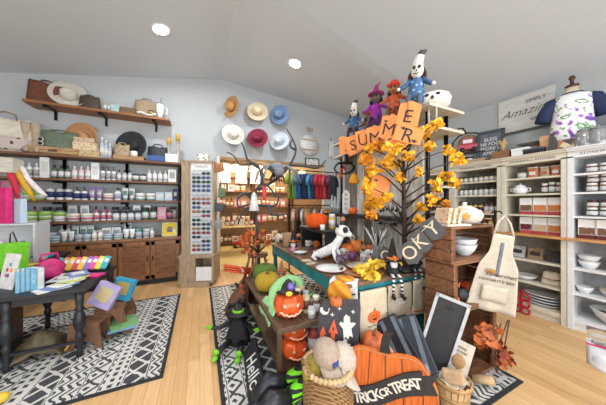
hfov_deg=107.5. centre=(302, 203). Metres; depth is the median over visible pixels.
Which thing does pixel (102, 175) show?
pump bottle
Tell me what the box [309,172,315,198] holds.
shirt
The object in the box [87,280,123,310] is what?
book
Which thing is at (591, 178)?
jar
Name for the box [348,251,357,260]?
mug
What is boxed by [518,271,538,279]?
dish
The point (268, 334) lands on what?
shelf
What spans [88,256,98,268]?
greeting card
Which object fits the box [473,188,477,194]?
jar
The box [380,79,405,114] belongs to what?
doll
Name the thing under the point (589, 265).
bowl
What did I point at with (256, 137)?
sun hat
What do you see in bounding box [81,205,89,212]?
box
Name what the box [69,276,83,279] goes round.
print
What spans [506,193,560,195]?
shelf
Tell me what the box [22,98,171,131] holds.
wall shelf
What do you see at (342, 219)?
bottle
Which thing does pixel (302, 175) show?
shirt
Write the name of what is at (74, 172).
bottle
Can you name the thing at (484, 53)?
ceiling
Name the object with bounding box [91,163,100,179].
box
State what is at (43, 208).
jar
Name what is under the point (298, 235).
candle
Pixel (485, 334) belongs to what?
leaf
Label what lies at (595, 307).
bowl
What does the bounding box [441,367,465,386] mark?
pouch
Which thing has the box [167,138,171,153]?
candle holder
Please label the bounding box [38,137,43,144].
sunglasses
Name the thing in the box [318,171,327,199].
shirt
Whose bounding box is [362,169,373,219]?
leaf garland
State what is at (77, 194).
pump bottle
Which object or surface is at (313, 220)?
pumpkin
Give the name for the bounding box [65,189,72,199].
candle
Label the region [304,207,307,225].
scarf
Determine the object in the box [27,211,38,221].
tub
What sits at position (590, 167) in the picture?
jar
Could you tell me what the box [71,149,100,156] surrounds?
gift box
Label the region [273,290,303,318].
pumpkin
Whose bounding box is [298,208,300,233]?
scarf
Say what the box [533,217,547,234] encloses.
carton
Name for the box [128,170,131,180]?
bottle
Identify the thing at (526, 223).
carton
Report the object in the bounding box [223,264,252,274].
bundle
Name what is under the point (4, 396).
pouch
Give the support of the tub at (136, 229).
on the countertop
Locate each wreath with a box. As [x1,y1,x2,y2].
[333,154,354,178]
[375,205,401,226]
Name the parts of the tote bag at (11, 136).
printed panel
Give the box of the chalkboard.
[423,292,470,370]
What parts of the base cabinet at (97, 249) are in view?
door, door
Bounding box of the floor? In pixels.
[23,239,605,404]
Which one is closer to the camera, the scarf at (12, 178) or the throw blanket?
the throw blanket
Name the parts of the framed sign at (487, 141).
panel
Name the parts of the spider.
leg, leg, leg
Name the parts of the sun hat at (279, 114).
crown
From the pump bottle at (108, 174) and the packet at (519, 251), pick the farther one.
the pump bottle at (108, 174)
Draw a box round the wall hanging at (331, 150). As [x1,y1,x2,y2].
[328,140,333,156]
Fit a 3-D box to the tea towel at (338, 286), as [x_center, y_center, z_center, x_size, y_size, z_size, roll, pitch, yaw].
[0.349,0.779,1.872,0.265,0.318,0.187,0,0,23]
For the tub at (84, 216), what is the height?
0.130 m
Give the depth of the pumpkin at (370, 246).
2.95 m
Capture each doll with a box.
[204,297,259,363]
[343,100,362,136]
[359,110,372,129]
[362,82,387,127]
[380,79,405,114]
[397,49,435,114]
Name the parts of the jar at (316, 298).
lid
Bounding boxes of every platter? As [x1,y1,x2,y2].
[524,288,560,299]
[524,291,560,302]
[524,295,560,305]
[524,296,560,307]
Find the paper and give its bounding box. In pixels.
[438,370,470,389]
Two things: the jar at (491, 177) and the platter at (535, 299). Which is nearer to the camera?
the platter at (535, 299)
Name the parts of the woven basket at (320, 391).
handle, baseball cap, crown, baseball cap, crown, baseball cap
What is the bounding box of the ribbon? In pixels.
[262,186,266,200]
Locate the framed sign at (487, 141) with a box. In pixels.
[476,127,504,159]
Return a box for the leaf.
[472,320,516,372]
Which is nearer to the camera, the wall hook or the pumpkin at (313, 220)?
the wall hook
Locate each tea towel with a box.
[327,275,358,298]
[359,287,386,342]
[387,281,411,316]
[412,278,426,314]
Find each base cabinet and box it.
[50,242,117,291]
[118,239,180,285]
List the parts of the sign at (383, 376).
stem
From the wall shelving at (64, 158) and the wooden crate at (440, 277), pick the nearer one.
the wooden crate at (440, 277)
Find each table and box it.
[0,252,70,301]
[0,265,116,373]
[220,224,255,245]
[270,239,424,331]
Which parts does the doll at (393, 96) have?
arm, leg, leg, arm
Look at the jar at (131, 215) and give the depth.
3.96 m
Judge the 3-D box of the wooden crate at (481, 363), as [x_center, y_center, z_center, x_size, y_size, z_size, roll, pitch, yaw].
[1.385,1.144,1.944,0.610,0.588,0.240,0,0,-25]
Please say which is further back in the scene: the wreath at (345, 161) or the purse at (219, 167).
the purse at (219, 167)
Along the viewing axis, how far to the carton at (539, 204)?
2.87 m
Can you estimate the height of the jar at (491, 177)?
0.100 m
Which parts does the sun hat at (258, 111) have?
crown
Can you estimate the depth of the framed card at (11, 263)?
2.08 m
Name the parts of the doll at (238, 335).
arm, leg, leg, arm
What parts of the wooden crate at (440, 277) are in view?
corner post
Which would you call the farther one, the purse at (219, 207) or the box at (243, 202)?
the box at (243, 202)
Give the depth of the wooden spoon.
1.58 m
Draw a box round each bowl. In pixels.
[456,236,477,244]
[456,243,477,255]
[575,284,593,293]
[577,253,601,262]
[577,259,601,268]
[589,304,605,322]
[599,288,605,296]
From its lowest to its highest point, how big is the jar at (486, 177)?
0.100 m
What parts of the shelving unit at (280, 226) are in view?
panel, shelf, panel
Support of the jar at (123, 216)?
on the wall shelving at (64, 158)
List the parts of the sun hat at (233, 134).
crown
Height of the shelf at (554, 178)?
0.022 m
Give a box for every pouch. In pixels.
[0,391,10,403]
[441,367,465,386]
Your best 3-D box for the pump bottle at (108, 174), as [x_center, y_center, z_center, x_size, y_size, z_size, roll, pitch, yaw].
[-3.389,-0.526,3.869,0.066,0.232,0.066,0,0,17]
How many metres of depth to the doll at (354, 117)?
3.18 m
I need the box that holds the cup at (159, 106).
[156,103,163,117]
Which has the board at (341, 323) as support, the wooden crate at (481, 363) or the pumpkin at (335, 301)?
the pumpkin at (335, 301)
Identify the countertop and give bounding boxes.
[50,234,180,245]
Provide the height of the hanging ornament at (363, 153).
0.232 m
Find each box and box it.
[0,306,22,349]
[40,157,50,177]
[68,205,77,212]
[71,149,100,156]
[72,141,99,150]
[73,137,97,143]
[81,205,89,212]
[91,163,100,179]
[102,227,111,233]
[110,104,119,111]
[112,227,121,238]
[113,155,145,159]
[120,106,136,113]
[133,205,140,218]
[156,192,164,199]
[157,207,165,218]
[165,153,177,162]
[165,192,172,200]
[168,169,175,181]
[220,183,226,190]
[228,185,233,190]
[231,214,237,221]
[232,235,237,241]
[239,219,243,225]
[241,200,246,206]
[261,215,266,220]
[269,183,274,191]
[271,230,276,239]
[277,213,283,220]
[280,200,284,206]
[282,232,291,246]
[431,375,444,404]
[467,157,488,162]
[492,150,510,158]
[511,146,532,155]
[522,146,546,154]
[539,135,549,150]
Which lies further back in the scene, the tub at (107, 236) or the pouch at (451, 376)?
the tub at (107, 236)
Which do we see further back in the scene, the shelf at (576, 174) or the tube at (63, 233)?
the tube at (63, 233)
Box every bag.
[0,111,32,151]
[0,181,12,223]
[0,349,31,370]
[10,329,69,365]
[13,193,26,222]
[26,78,61,102]
[39,129,77,148]
[79,94,100,108]
[113,142,129,155]
[135,98,156,114]
[147,144,167,155]
[527,167,538,177]
[540,166,548,175]
[550,165,560,175]
[586,325,605,373]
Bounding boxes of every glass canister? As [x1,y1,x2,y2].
[573,127,589,146]
[589,124,605,144]
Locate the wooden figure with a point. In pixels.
(503, 143)
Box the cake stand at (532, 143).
[517,139,539,146]
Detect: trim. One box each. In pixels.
[217,156,219,250]
[218,156,324,167]
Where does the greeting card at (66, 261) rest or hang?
in the rack at (108, 267)
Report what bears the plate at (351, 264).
on the tray at (347, 271)
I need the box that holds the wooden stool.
[65,313,112,352]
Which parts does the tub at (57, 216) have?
lid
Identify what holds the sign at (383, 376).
on the area rug at (232, 378)
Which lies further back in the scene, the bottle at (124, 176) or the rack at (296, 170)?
the rack at (296, 170)
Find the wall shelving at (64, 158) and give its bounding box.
[0,150,180,235]
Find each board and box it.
[317,299,360,346]
[548,131,572,150]
[559,141,574,147]
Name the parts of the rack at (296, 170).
rail, rail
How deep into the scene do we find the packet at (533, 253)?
2.95 m
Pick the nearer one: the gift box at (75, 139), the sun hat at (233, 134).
the gift box at (75, 139)
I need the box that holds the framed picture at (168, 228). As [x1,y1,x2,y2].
[162,222,176,236]
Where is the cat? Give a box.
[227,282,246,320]
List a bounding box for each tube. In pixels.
[61,231,67,241]
[68,231,74,241]
[72,226,78,240]
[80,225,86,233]
[87,225,93,239]
[89,187,95,199]
[96,187,102,199]
[122,188,127,199]
[124,229,128,238]
[129,188,134,199]
[130,229,134,238]
[173,189,177,200]
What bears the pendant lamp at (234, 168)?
hanging from the ceiling
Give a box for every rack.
[0,157,23,198]
[63,263,110,272]
[178,160,219,287]
[285,170,336,274]
[323,102,463,305]
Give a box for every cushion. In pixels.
[422,90,451,132]
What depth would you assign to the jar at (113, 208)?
3.97 m
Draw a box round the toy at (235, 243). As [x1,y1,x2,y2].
[233,241,241,248]
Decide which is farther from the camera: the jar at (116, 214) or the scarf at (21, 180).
the jar at (116, 214)
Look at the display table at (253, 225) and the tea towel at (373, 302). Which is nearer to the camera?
the tea towel at (373, 302)
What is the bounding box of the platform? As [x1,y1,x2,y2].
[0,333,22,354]
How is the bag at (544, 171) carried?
on the shelving unit at (511, 166)
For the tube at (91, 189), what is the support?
on the wall shelving at (64, 158)
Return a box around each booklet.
[30,286,71,294]
[38,282,79,290]
[45,276,72,282]
[46,278,85,286]
[55,275,89,283]
[57,273,76,278]
[66,270,89,277]
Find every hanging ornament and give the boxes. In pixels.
[349,173,358,183]
[358,151,367,164]
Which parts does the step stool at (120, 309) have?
panel, panel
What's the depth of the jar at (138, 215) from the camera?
4.01 m
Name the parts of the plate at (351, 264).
dish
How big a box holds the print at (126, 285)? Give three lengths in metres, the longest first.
0.140 x 0.140 x 0.002 m
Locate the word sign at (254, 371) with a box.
[243,338,263,402]
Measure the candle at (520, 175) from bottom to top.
0.090 m
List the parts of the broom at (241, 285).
handle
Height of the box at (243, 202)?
0.242 m
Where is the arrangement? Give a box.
[238,228,276,256]
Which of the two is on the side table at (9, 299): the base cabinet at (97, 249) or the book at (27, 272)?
the book at (27, 272)
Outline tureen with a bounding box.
[454,202,492,223]
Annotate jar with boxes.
[42,207,51,210]
[56,207,64,211]
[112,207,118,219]
[113,211,119,219]
[120,210,126,219]
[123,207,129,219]
[128,210,134,219]
[135,210,141,219]
[142,207,148,219]
[150,207,156,218]
[170,207,175,218]
[308,292,313,300]
[312,294,319,313]
[329,214,334,228]
[361,246,366,252]
[459,189,463,195]
[468,188,472,195]
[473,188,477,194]
[478,188,483,194]
[478,203,483,211]
[479,175,483,180]
[484,175,488,180]
[484,187,488,194]
[489,174,494,180]
[489,187,494,194]
[541,183,547,192]
[549,182,555,192]
[556,182,560,192]
[586,164,598,172]
[586,183,598,191]
[586,207,598,216]
[587,175,599,182]
[587,199,598,207]
[599,162,605,171]
[599,208,605,216]
[600,174,605,182]
[600,182,605,191]
[600,199,605,207]
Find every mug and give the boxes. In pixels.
[305,240,311,245]
[313,241,319,246]
[340,248,347,253]
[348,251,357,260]
[360,253,370,261]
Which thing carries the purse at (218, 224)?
hanging from the rack at (196, 269)
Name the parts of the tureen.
lid, handle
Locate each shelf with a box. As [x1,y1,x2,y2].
[0,221,49,262]
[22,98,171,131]
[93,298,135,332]
[248,303,307,372]
[299,226,351,255]
[323,213,408,220]
[332,102,463,146]
[332,123,463,159]
[424,185,455,189]
[456,195,496,197]
[460,180,496,184]
[506,175,560,181]
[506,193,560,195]
[506,213,560,216]
[513,255,560,266]
[518,278,560,291]
[574,171,605,176]
[574,191,605,194]
[574,215,605,218]
[574,265,605,274]
[574,290,605,301]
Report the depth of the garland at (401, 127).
2.19 m
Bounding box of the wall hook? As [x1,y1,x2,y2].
[494,210,502,232]
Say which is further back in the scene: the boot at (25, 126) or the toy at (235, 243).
the toy at (235, 243)
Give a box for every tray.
[339,265,385,277]
[434,208,470,226]
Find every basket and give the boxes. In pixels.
[301,336,360,404]
[435,375,473,404]
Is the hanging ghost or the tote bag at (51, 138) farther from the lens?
the tote bag at (51, 138)
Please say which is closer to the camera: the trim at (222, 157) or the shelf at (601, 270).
the shelf at (601, 270)
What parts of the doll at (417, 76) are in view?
arm, leg, leg, arm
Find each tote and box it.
[377,313,424,365]
[397,314,438,374]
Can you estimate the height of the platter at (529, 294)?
0.034 m
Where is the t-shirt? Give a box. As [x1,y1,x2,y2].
[534,90,605,140]
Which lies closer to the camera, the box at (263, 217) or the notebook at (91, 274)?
the notebook at (91, 274)
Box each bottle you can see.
[26,162,32,176]
[33,163,39,176]
[51,165,57,177]
[58,165,63,177]
[58,225,64,240]
[65,165,70,178]
[65,225,71,240]
[72,166,77,178]
[74,187,80,199]
[78,166,84,178]
[80,187,87,199]
[85,166,90,178]
[92,230,96,240]
[94,210,99,220]
[98,230,102,239]
[100,137,103,156]
[100,169,105,179]
[101,210,105,220]
[104,140,107,157]
[106,167,110,179]
[107,210,112,219]
[108,144,111,157]
[111,167,115,179]
[114,188,120,199]
[117,170,121,179]
[122,170,126,180]
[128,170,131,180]
[147,170,151,180]
[150,228,153,237]
[152,170,156,181]
[158,170,162,181]
[163,171,167,181]
[303,285,308,293]
[308,301,315,318]
[308,326,317,350]
[330,195,333,212]
[333,197,336,212]
[336,198,340,212]
[340,213,345,225]
[484,201,488,211]
[489,201,493,212]
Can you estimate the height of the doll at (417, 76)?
0.718 m
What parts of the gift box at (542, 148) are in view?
lid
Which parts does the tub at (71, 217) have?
lid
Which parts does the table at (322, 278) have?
leg, leg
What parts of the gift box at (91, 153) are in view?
lid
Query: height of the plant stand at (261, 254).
0.756 m
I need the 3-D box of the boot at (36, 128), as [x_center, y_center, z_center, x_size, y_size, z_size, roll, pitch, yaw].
[-4.180,-1.026,3.478,0.244,0.493,0.124,0,0,37]
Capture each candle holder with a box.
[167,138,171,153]
[175,134,180,162]
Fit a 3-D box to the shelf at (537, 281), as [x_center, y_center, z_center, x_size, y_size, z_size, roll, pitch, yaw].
[3.147,1.041,2.977,0.355,0.022,0.562,0,0,-25]
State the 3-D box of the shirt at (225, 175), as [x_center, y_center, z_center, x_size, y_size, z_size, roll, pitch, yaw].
[-2.646,-1.127,7.481,0.600,0.814,0.080,0,0,-25]
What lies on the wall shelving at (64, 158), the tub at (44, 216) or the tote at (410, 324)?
the tub at (44, 216)
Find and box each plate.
[293,250,306,253]
[316,263,346,272]
[346,262,374,269]
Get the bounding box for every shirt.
[220,160,230,182]
[235,163,248,183]
[247,165,259,183]
[285,172,291,198]
[289,173,294,198]
[293,171,299,198]
[295,172,302,198]
[300,173,306,198]
[303,173,309,198]
[305,173,312,198]
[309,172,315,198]
[313,172,321,199]
[314,172,325,199]
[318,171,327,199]
[321,173,330,199]
[325,173,330,199]
[329,174,338,198]
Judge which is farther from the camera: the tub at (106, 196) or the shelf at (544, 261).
the tub at (106, 196)
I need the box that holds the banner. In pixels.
[499,84,554,135]
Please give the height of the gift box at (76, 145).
0.120 m
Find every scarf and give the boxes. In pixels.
[5,172,20,198]
[15,169,35,200]
[20,166,47,196]
[291,208,295,237]
[295,209,298,237]
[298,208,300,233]
[300,207,304,225]
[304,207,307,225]
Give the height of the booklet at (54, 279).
0.007 m
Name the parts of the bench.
leg, leg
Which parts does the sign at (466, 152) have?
metal frame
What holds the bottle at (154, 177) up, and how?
on the wall shelving at (64, 158)
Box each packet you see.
[513,245,525,257]
[527,247,544,260]
[546,250,560,263]
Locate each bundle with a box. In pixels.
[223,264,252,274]
[541,271,560,287]
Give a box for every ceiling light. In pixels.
[150,23,170,35]
[288,59,301,68]
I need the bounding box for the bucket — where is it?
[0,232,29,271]
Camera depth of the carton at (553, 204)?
2.75 m
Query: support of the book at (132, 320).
on the book at (133, 326)
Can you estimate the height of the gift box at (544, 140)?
0.220 m
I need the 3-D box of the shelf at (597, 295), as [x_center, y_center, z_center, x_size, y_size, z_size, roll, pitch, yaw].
[3.414,1.041,2.401,0.355,0.022,0.572,0,0,-25]
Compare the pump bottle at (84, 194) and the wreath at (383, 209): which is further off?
the pump bottle at (84, 194)
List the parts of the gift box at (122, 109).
lid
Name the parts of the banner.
rail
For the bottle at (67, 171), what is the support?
on the wall shelving at (64, 158)
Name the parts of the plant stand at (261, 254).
leg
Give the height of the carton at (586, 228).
0.220 m
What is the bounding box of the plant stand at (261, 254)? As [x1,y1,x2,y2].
[248,251,267,303]
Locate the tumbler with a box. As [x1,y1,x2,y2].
[156,98,167,117]
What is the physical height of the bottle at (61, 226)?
0.260 m
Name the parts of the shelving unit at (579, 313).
cornice, panel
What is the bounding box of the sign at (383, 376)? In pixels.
[353,330,438,404]
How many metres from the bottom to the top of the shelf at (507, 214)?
0.022 m
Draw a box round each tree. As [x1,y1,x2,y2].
[227,128,325,303]
[359,117,467,273]
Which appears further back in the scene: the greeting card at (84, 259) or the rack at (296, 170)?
the rack at (296, 170)
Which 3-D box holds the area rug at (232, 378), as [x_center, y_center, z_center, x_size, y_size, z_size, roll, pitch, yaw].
[0.086,1.444,2.807,2.240,0.010,3.260,0,0,-25]
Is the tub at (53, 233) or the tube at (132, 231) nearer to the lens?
the tub at (53, 233)
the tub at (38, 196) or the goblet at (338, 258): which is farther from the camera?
the tub at (38, 196)
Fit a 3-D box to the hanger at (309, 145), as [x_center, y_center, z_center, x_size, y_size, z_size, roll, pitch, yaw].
[0.174,-1.636,5.768,0.540,0.740,0.042,0,0,-25]
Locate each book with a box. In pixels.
[15,269,20,293]
[20,268,24,292]
[25,266,43,289]
[25,269,29,291]
[30,269,32,290]
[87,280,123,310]
[108,315,135,334]
[109,314,138,332]
[114,276,137,301]
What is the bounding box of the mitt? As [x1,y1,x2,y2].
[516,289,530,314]
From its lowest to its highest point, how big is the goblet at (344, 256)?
0.120 m
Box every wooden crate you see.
[26,145,78,155]
[423,223,493,263]
[425,258,481,307]
[425,302,496,379]
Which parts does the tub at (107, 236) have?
lid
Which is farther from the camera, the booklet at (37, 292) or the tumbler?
the tumbler
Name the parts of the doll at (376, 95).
arm, leg, leg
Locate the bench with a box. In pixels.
[245,273,318,372]
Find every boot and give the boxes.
[20,121,29,151]
[30,122,41,152]
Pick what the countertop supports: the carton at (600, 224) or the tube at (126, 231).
the tube at (126, 231)
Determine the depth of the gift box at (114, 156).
3.91 m
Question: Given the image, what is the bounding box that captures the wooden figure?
[497,138,507,150]
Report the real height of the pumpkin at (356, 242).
0.220 m
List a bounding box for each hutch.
[424,166,451,267]
[451,158,500,277]
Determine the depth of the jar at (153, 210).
4.11 m
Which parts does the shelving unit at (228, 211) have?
shelf, panel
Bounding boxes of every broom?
[224,258,257,314]
[227,249,252,303]
[236,260,249,299]
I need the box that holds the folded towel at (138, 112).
[136,111,156,116]
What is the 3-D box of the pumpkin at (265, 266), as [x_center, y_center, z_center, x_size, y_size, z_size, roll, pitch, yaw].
[-0.474,0.819,2.779,0.290,0.260,0.290,0,0,-25]
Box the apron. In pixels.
[467,215,517,316]
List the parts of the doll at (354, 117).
leg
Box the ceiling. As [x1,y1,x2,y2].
[0,0,605,122]
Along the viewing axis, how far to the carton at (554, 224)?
2.75 m
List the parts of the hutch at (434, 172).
cornice, panel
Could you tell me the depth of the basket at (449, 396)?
1.50 m
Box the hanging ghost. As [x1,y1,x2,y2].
[249,192,258,210]
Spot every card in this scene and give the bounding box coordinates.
[0,253,21,289]
[64,257,70,267]
[65,257,76,270]
[70,257,82,269]
[77,256,87,269]
[82,256,93,269]
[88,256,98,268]
[94,256,104,268]
[100,255,111,268]
[197,154,208,160]
[451,340,475,378]
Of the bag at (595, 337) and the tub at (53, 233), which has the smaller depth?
the bag at (595, 337)
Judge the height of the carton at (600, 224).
0.220 m
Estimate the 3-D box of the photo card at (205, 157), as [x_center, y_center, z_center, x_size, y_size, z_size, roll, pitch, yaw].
[-1.845,-0.856,4.093,0.208,0.136,0.029,0,0,-5]
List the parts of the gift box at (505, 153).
lid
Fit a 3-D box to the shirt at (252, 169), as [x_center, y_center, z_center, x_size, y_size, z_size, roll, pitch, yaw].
[-1.694,-1.127,7.923,0.600,0.814,0.080,0,0,-25]
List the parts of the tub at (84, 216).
lid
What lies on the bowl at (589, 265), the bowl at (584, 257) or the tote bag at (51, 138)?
the bowl at (584, 257)
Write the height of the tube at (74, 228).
0.247 m
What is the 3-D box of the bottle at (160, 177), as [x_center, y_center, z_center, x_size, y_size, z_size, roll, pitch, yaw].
[-2.693,-0.520,4.189,0.077,0.221,0.075,0,0,-19]
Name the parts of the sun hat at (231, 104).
crown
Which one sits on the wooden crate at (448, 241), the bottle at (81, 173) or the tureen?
the tureen
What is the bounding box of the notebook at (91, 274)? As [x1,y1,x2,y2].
[86,273,104,277]
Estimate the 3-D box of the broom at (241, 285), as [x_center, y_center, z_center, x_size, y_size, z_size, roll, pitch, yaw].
[-0.876,1.042,3.102,0.369,0.870,0.255,0,0,-6]
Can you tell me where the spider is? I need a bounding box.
[255,162,299,184]
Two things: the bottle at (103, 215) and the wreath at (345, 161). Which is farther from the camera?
the bottle at (103, 215)
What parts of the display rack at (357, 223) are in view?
pipe post, pipe post, pipe post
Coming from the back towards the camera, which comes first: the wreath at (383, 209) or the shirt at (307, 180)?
the shirt at (307, 180)
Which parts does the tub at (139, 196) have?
lid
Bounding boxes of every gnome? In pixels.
[276,259,286,276]
[288,230,297,251]
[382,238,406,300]
[409,257,424,289]
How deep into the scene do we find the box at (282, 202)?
8.59 m
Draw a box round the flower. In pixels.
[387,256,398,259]
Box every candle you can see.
[46,189,54,199]
[56,187,64,199]
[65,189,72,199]
[75,234,82,241]
[83,233,90,240]
[133,174,138,180]
[136,232,141,237]
[140,174,145,180]
[143,231,148,237]
[167,210,172,218]
[297,234,300,241]
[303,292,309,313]
[471,373,495,385]
[517,173,526,177]
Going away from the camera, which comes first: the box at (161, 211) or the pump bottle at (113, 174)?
the pump bottle at (113, 174)
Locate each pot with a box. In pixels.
[510,183,530,193]
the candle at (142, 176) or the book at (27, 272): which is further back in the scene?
the candle at (142, 176)
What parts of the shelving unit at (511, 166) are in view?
cornice, panel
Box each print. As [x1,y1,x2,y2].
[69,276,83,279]
[71,271,84,274]
[94,286,114,303]
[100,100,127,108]
[117,281,130,295]
[163,223,175,234]
[305,157,318,165]
[368,310,380,322]
[446,304,454,310]
[462,212,470,220]
[486,269,495,273]
[557,140,562,148]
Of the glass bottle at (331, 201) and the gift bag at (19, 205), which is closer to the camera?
the gift bag at (19, 205)
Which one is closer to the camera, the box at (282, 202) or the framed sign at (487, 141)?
the framed sign at (487, 141)
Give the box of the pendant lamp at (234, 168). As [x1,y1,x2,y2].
[230,164,237,171]
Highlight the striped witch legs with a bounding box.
[246,363,302,404]
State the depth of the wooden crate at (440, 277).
1.84 m
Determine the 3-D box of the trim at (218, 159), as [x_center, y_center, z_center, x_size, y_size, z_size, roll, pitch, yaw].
[-2.044,0.200,5.269,0.050,2.500,0.920,0,0,-25]
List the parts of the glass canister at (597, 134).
lid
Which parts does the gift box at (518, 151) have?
lid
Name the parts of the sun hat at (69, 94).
crown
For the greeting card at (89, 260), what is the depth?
2.63 m
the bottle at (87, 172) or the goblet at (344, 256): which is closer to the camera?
the goblet at (344, 256)
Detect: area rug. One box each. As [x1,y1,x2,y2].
[0,294,180,404]
[209,274,523,404]
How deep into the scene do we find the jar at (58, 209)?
3.68 m
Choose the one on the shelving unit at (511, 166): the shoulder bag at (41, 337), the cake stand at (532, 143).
the cake stand at (532, 143)
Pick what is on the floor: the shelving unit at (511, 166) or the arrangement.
the shelving unit at (511, 166)
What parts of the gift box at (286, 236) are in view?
lid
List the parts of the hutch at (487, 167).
cornice, panel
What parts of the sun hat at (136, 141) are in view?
crown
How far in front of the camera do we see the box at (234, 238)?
7.84 m
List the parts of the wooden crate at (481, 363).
corner post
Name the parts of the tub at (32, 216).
lid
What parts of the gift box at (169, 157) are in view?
lid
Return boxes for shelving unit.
[220,177,252,244]
[253,178,291,241]
[292,199,321,238]
[499,148,566,326]
[566,142,605,332]
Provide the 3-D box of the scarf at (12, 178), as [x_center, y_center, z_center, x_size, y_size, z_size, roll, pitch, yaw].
[-3.617,-0.261,2.730,0.245,0.560,0.068,0,0,-25]
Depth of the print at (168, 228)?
4.21 m
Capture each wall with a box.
[0,73,361,238]
[220,160,321,178]
[362,65,605,169]
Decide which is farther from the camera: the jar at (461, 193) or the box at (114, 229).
the box at (114, 229)
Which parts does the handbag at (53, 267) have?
handle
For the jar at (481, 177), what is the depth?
3.47 m
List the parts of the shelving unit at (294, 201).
panel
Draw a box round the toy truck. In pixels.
[458,138,476,151]
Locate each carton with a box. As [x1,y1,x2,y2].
[520,198,532,214]
[520,217,532,233]
[533,198,546,214]
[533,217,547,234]
[547,197,560,214]
[547,218,560,235]
[578,219,595,238]
[596,220,605,239]
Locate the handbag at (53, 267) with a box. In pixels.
[36,252,65,279]
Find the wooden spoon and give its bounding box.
[451,353,464,368]
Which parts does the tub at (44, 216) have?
lid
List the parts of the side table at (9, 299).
turned leg, turned leg, turned leg, turned leg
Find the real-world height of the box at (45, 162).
0.328 m
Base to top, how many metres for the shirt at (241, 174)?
0.814 m
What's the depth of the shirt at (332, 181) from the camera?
5.14 m
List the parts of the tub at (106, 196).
lid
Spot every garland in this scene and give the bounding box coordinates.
[339,101,424,197]
[351,258,408,282]
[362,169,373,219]
[378,216,445,264]
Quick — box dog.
[311,222,352,263]
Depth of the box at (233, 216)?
7.82 m
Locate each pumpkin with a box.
[253,259,276,277]
[255,268,279,291]
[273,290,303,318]
[275,231,281,242]
[282,338,307,360]
[283,328,307,340]
[306,209,327,227]
[330,295,341,306]
[341,240,353,253]
[348,205,357,213]
[350,236,364,252]
[361,328,382,348]
[366,242,373,249]
[458,282,468,301]
[460,278,472,291]
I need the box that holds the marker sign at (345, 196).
[342,190,349,213]
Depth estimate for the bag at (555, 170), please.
2.75 m
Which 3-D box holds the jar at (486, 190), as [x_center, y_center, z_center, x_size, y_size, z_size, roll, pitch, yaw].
[2.837,-0.195,3.437,0.063,0.120,0.064,0,0,-29]
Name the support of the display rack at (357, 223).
on the area rug at (232, 378)
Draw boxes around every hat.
[47,81,87,105]
[64,123,96,142]
[115,131,146,156]
[222,124,243,144]
[224,96,237,116]
[247,102,267,120]
[247,129,267,146]
[270,105,288,123]
[270,132,288,149]
[276,278,299,295]
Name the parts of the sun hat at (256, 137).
crown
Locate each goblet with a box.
[336,255,341,266]
[342,254,347,264]
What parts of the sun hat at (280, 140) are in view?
crown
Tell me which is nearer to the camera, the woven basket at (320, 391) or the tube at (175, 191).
the woven basket at (320, 391)
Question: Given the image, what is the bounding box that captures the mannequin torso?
[555,75,579,148]
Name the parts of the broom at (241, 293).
handle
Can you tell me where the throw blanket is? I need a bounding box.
[259,274,304,326]
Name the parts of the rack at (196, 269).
drawer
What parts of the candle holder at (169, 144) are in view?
turned post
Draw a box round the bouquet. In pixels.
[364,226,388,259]
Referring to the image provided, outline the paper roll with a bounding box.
[130,151,137,155]
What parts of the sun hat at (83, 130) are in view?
crown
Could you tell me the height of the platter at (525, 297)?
0.034 m
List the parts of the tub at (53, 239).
lid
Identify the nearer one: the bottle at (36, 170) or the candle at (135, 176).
the bottle at (36, 170)
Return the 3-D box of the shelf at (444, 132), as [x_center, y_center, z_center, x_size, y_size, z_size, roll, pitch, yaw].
[1.111,-0.764,3.046,0.560,0.028,1.730,0,0,-25]
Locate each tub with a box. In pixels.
[21,190,31,199]
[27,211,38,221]
[33,191,45,199]
[38,211,53,221]
[50,231,57,235]
[50,235,60,242]
[53,212,66,221]
[66,213,80,221]
[80,213,93,220]
[103,193,113,199]
[103,233,112,239]
[114,233,122,239]
[134,228,141,237]
[135,193,145,199]
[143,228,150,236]
[146,193,155,199]
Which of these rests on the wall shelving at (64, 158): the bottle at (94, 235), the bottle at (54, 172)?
the bottle at (54, 172)
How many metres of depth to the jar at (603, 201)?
2.42 m
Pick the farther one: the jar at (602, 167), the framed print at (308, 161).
the framed print at (308, 161)
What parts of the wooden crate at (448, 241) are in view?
corner post, corner post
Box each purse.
[210,212,221,228]
[214,155,223,172]
[214,196,224,211]
[218,179,225,197]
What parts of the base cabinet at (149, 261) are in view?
door, door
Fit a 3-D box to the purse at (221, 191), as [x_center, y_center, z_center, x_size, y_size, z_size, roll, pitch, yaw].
[-1.502,-0.287,4.115,0.132,0.341,0.070,0,0,-10]
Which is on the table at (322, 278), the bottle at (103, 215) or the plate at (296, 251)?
the plate at (296, 251)

